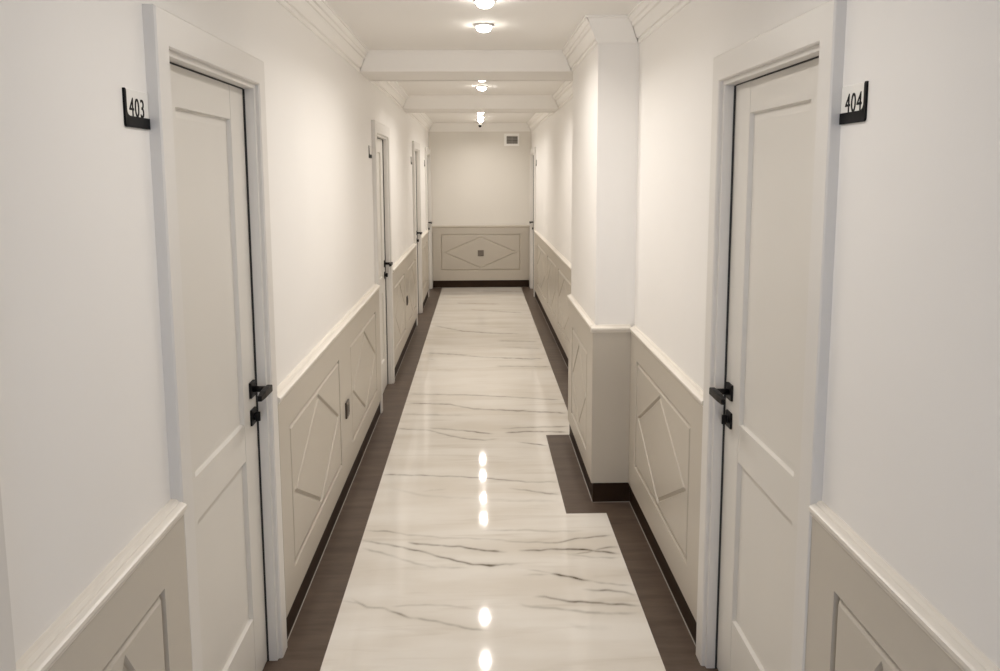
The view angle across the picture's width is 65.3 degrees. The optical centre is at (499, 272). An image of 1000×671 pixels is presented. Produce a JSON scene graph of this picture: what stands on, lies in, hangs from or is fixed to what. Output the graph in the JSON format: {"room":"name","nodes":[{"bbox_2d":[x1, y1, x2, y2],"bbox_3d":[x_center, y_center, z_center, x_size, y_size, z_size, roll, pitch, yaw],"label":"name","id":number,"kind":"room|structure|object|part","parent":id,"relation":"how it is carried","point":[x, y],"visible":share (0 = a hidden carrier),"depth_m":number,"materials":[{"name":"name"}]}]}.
{"room":"hotel corridor","nodes":[
{"label":"hotel corridor","id":0,"kind":"room"},
{"bbox_2d":[0,0,428,661],"bbox_3d":[-1.028,-0.131,4.699,0.300,2.680,14.910,0,7,-2],"label":"wall","id":1,"kind":"structure","parent":0,"point":[84,465],"depth_m":1.57,"materials":[{"name":"paint"}]},
{"bbox_2d":[0,488,15,670],"bbox_3d":[-0.785,0.593,0.759,0.128,2.124,0.895,0,7,-2],"label":"door","id":2,"kind":"structure","parent":1,"relation":"in","point":[7,652],"depth_m":1.18,"materials":[{"name":"paint"}]},
{"bbox_2d":[16,499,191,670],"bbox_3d":[-0.768,1.014,1.606,0.038,0.850,0.680,0,7,-2],"label":"panelling","id":3,"kind":"object","parent":1,"relation":"attached to","point":[134,614],"visible":1,"depth_m":1.63,"materials":[{"name":"beige paint"}]},
{"bbox_2d":[122,87,150,129],"bbox_3d":[-0.797,-0.357,1.711,0.005,0.081,0.123,0,7,-2],"label":"number sign","id":4,"kind":"object","parent":1,"relation":"attached to","point":[135,103],"visible":1,"depth_m":1.70,"materials":[{"name":"white plastic"}]},
{"bbox_3d":[-0.798,-0.359,1.712,0.003,0.076,0.118,0,7,-2],"label":"plate","id":5,"kind":"part","parent":4,"relation":"part of","materials":[{"name":"white plastic"}]},
{"bbox_2d":[142,4,286,670],"bbox_3d":[-0.828,0.397,2.324,0.128,2.124,0.900,0,7,-2],"label":"door","id":6,"kind":"structure","parent":1,"relation":"in","point":[206,94],"depth_m":2.34,"materials":[{"name":"paint"}]},
{"bbox_3d":[-0.841,0.396,2.640,0.013,0.054,0.052,0,7,-2],"label":"handle","id":7,"kind":"part","parent":6,"relation":"part of","materials":[{"name":"black metal"}]},
{"bbox_3d":[-0.782,0.401,2.592,0.021,0.026,0.126,0,7,-2],"label":"lever","id":8,"kind":"part","parent":6,"relation":"part of","materials":[{"name":"black metal"}]},
{"bbox_2d":[277,284,381,617],"bbox_3d":[-0.841,0.683,4.253,0.038,0.850,2.857,0,7,-2],"label":"panelling","id":9,"kind":"object","parent":1,"relation":"attached to","point":[319,448],"visible":0.96,"depth_m":3.58,"materials":[{"name":"beige paint"}]},
{"bbox_3d":[-0.842,0.279,4.202,0.038,0.037,2.857,0,7,-2],"label":"dado rail","id":10,"kind":"part","parent":9,"relation":"part of","materials":[{"name":"paint"}]},
{"bbox_2d":[345,399,349,418],"bbox_3d":[-0.825,0.740,4.221,0.013,0.088,0.088,0,7,-2],"label":"wall socket","id":11,"kind":"object","parent":9,"relation":"attached to","point":[347,404],"visible":1,"depth_m":4.19,"materials":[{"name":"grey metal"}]},
{"bbox_2d":[286,292,427,641],"bbox_3d":[-0.859,1.098,4.847,0.014,0.122,14.590,0,7,-2],"label":"baseboard","id":12,"kind":"structure","parent":1,"relation":"attached to","point":[300,597],"depth_m":3.85,"materials":[{"name":"tile"}]},
{"bbox_2d":[371,120,394,412],"bbox_3d":[-0.930,-0.069,6.049,0.128,2.124,0.897,0,7,-2],"label":"door","id":13,"kind":"structure","parent":1,"relation":"in","point":[380,133],"depth_m":6.31,"materials":[{"name":"paint"}]},
{"bbox_2d":[392,243,416,365],"bbox_3d":[-0.938,0.241,7.781,0.038,0.850,2.463,0,7,-2],"label":"panelling","id":14,"kind":"object","parent":1,"relation":"attached to","point":[404,268],"visible":0.95,"depth_m":7.50,"materials":[{"name":"beige paint"}]},
{"bbox_3d":[-0.940,-0.162,7.730,0.038,0.037,2.463,0,7,-2],"label":"dado rail","id":15,"kind":"part","parent":14,"relation":"part of","materials":[{"name":"paint"}]},
{"bbox_2d":[412,141,422,324],"bbox_3d":[-1.022,-0.486,9.380,0.128,2.124,0.895,0,7,-2],"label":"door","id":16,"kind":"structure","parent":1,"relation":"in","point":[416,168],"depth_m":9.69,"materials":[{"name":"paint"}]},
{"bbox_2d":[422,230,428,301],"bbox_3d":[-1.013,-0.099,10.498,0.038,0.850,1.225,0,7,-2],"label":"panelling","id":17,"kind":"object","parent":1,"relation":"attached to","point":[425,271],"visible":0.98,"depth_m":10.50,"materials":[{"name":"beige paint"}]},
{"bbox_2d":[425,147,432,296],"bbox_3d":[-1.080,-0.749,11.483,0.128,2.124,0.895,0,7,-2],"label":"door","id":18,"kind":"structure","parent":1,"relation":"in","point":[427,150],"depth_m":11.78,"materials":[{"name":"paint"}]},
{"bbox_2d":[429,130,530,286],"bbox_3d":[-0.301,-1.054,12.044,2.158,2.680,0.150,0,7,-2],"label":"wall","id":19,"kind":"structure","parent":0,"point":[476,179],"depth_m":11.92,"materials":[{"name":"paint"}]},
{"bbox_2d":[432,225,528,280],"bbox_3d":[-0.294,-0.296,12.053,1.493,0.850,0.038,0,7,-2],"label":"panelling","id":20,"kind":"object","parent":19,"relation":"attached to","point":[455,249],"visible":1,"depth_m":12.04,"materials":[{"name":"beige paint"}]},
{"bbox_3d":[-0.296,-0.699,12.002,1.493,0.037,0.038,0,7,-2],"label":"dado rail","id":21,"kind":"part","parent":20,"relation":"part of","materials":[{"name":"beige paint"}]},
{"bbox_2d":[478,250,483,255],"bbox_3d":[-0.297,-0.293,12.039,0.092,0.092,0.013,0,7,-2],"label":"wall socket","id":22,"kind":"object","parent":20,"relation":"attached to","point":[480,252],"visible":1,"depth_m":12.03,"materials":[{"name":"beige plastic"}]},
{"bbox_2d":[433,280,528,287],"bbox_3d":[-0.293,0.185,12.118,1.493,0.122,0.014,0,7,-2],"label":"baseboard","id":23,"kind":"structure","parent":19,"relation":"attached to","point":[454,283],"depth_m":12.11,"materials":[{"name":"tile"}]},
{"bbox_2d":[504,134,518,145],"bbox_3d":[0.177,-2.011,11.854,0.227,0.186,0.014,0,7,-2],"label":"air vent","id":24,"kind":"object","parent":19,"relation":"in","point":[509,139],"visible":1,"depth_m":11.85,"materials":[{"name":"metal"}]},
{"bbox_3d":[0.184,-2.011,11.860,0.169,0.115,0.002,0,7,-2],"label":"plate","id":25,"kind":"part","parent":24,"relation":"part of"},
{"bbox_2d":[325,0,640,122],"bbox_3d":[-0.104,-1.408,4.564,2.158,0.120,14.910,0,7,-2],"label":"ceiling","id":26,"kind":"structure","parent":0,"point":[379,24],"depth_m":4.14,"materials":[{"name":"paint"}]},
{"bbox_2d":[360,59,572,80],"bbox_3d":[-0.120,-1.373,5.183,1.598,0.142,0.490,0,7,-2],"label":"ceiling beam","id":27,"kind":"structure","parent":26,"relation":"attached to","point":[371,76],"depth_m":5.19,"materials":[{"name":"paint"}]},
{"bbox_2d":[403,101,558,112],"bbox_3d":[-0.197,-1.722,7.971,1.598,0.142,0.470,0,7,-2],"label":"ceiling beam","id":28,"kind":"structure","parent":26,"relation":"attached to","point":[405,110],"depth_m":7.97,"materials":[{"name":"paint"}]},
{"bbox_2d":[476,86,487,90],"bbox_3d":[-0.162,-1.617,6.871,0.108,0.038,0.108,0,7,-2],"label":"recessed light","id":29,"kind":"object","parent":26,"relation":"in","point":[481,88],"visible":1,"depth_m":6.84,"materials":[{"name":"white glass"}]},
{"bbox_2d":[474,23,493,31],"bbox_3d":[-0.084,-1.263,4.044,0.108,0.038,0.108,0,7,-2],"label":"recessed light","id":30,"kind":"object","parent":26,"relation":"in","point":[481,27],"visible":1,"depth_m":4.01,"materials":[{"name":"white glass"}]},
{"bbox_2d":[473,0,496,7],"bbox_3d":[-0.068,-1.190,3.458,0.108,0.038,0.108,0,7,-2],"label":"recessed light","id":31,"kind":"object","parent":26,"relation":"in","point":[480,3],"visible":1,"depth_m":3.43,"materials":[{"name":"white glass"}]},
{"bbox_2d":[263,287,717,670],"bbox_3d":[-0.094,1.182,4.889,2.158,0.080,14.910,0,7,-2],"label":"floor","id":32,"kind":"structure","parent":0,"point":[468,534],"depth_m":3.77,"materials":[{"name":"stone"}]},
{"bbox_2d":[571,22,638,326],"bbox_3d":[0.582,-0.099,4.556,0.205,2.580,1.060,0,7,-2],"label":"wall pillar","id":33,"kind":"structure","parent":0,"point":[606,82],"depth_m":4.02,"materials":[{"name":"paint"}]},
{"bbox_2d":[567,294,597,480],"bbox_3d":[0.477,0.629,4.643,0.038,0.850,1.085,0,7,-2],"label":"panelling","id":34,"kind":"object","parent":33,"relation":"attached to","point":[580,336],"visible":0.98,"depth_m":4.56,"materials":[{"name":"beige paint"}]},
{"bbox_3d":[0.476,0.226,4.593,0.038,0.037,1.085,0,7,-2],"label":"dado rail","id":35,"kind":"part","parent":34,"relation":"part of","materials":[{"name":"paint"}]},
{"bbox_2d":[569,424,629,501],"bbox_3d":[0.578,1.112,4.697,0.202,0.122,1.080,0,7,-2],"label":"baseboard","id":36,"kind":"structure","parent":33,"relation":"attached to","point":[598,492],"depth_m":4.17,"materials":[{"name":"tile"}]},
{"bbox_2d":[590,324,630,482],"bbox_3d":[0.577,0.697,4.102,0.208,0.850,0.038,0,7,-2],"label":"panelling","id":37,"kind":"object","parent":33,"relation":"attached to","point":[611,343],"visible":0.96,"depth_m":4.09,"materials":[{"name":"beige paint"}]},
{"bbox_3d":[0.575,0.293,4.052,0.208,0.037,0.038,0,7,-2],"label":"dado rail","id":38,"kind":"part","parent":37,"relation":"part of","materials":[{"name":"paint"}]},
{"bbox_2d":[531,0,999,668],"bbox_3d":[0.830,-0.144,4.748,0.300,2.680,14.910,0,7,-2],"label":"wall","id":39,"kind":"structure","parent":0,"point":[912,452],"depth_m":1.51,"materials":[{"name":"paint"}]},
{"bbox_2d":[370,81,572,108],"bbox_3d":[-0.158,-1.538,6.583,1.558,0.124,2.330,0,7,-2],"label":"crown molding","id":40,"kind":"structure","parent":39,"relation":"attached to","point":[393,90],"depth_m":7.68,"materials":[{"name":"paint"}]},
{"bbox_2d":[407,112,553,131],"bbox_3d":[-0.253,-1.968,10.015,1.558,0.124,3.650,0,7,-2],"label":"crown molding","id":41,"kind":"structure","parent":39,"relation":"attached to","point":[538,118],"depth_m":11.76,"materials":[{"name":"paint"}]},
{"bbox_2d":[276,0,691,71],"bbox_3d":[-0.008,-0.857,1.138,1.558,0.124,7.670,0,7,-2],"label":"crown molding","id":42,"kind":"structure","parent":39,"relation":"attached to","point":[318,16],"depth_m":4.39,"materials":[{"name":"paint"}]},
{"bbox_2d":[529,147,535,296],"bbox_3d":[0.515,-0.754,11.481,0.128,2.124,0.895,0,7,-2],"label":"door","id":43,"kind":"structure","parent":39,"relation":"in","point":[532,221],"depth_m":11.79,"materials":[{"name":"paint"}]},
{"bbox_2d":[534,230,570,357],"bbox_3d":[0.579,0.191,8.138,0.038,0.850,5.975,0,7,-2],"label":"panelling","id":44,"kind":"object","parent":39,"relation":"attached to","point":[552,270],"visible":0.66,"depth_m":8.25,"materials":[{"name":"beige paint"}]},
{"bbox_3d":[0.578,-0.212,8.088,0.038,0.037,5.975,0,7,-2],"label":"dado rail","id":45,"kind":"part","parent":44,"relation":"part of","materials":[{"name":"paint"}]},
{"bbox_2d":[535,292,696,645],"bbox_3d":[0.677,1.088,4.888,0.014,0.122,14.590,0,7,-2],"label":"baseboard","id":46,"kind":"structure","parent":39,"relation":"attached to","point":[679,599],"depth_m":3.48,"materials":[{"name":"tile"}]},
{"bbox_2d":[628,325,702,622],"bbox_3d":[0.709,0.779,3.439,0.038,0.850,1.323,0,7,-2],"label":"panelling","id":47,"kind":"object","parent":39,"relation":"attached to","point":[666,413],"visible":0.91,"depth_m":3.27,"materials":[{"name":"beige paint"}]},
{"bbox_3d":[0.707,0.376,3.389,0.038,0.037,1.323,0,7,-2],"label":"dado rail","id":48,"kind":"part","parent":47,"relation":"part of","materials":[{"name":"paint"}]},
{"bbox_2d":[696,0,846,670],"bbox_3d":[0.768,0.397,2.277,0.128,2.124,0.892,0,7,-2],"label":"door","id":49,"kind":"structure","parent":39,"relation":"in","point":[777,94],"depth_m":2.27,"materials":[{"name":"paint"}]},
{"bbox_3d":[0.708,0.402,2.539,0.021,0.026,0.126,0,7,-2],"label":"lever","id":50,"kind":"part","parent":49,"relation":"part of","materials":[{"name":"black metal"}]},
{"bbox_3d":[0.764,0.397,2.589,0.013,0.054,0.052,0,7,-2],"label":"handle","id":51,"kind":"part","parent":49,"relation":"part of","materials":[{"name":"black metal"}]},
{"bbox_2d":[839,81,868,124],"bbox_3d":[0.758,-0.361,1.672,0.005,0.082,0.114,0,7,-2],"label":"number sign","id":52,"kind":"object","parent":39,"relation":"attached to","point":[854,101],"visible":1,"depth_m":1.66,"materials":[{"name":"white plastic"}]},
{"bbox_3d":[0.759,-0.363,1.674,0.003,0.077,0.109,0,7,-2],"label":"plate","id":53,"kind":"part","parent":52,"relation":"part of","materials":[{"name":"white plastic"}]},
{"bbox_2d":[805,501,999,670],"bbox_3d":[0.778,1.087,0.935,0.038,0.860,1.942,0,7,-2],"label":"panelling","id":54,"kind":"object","parent":39,"relation":"attached to","point":[863,615],"visible":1,"depth_m":1.60,"materials":[{"name":"beige paint"}]}
]}

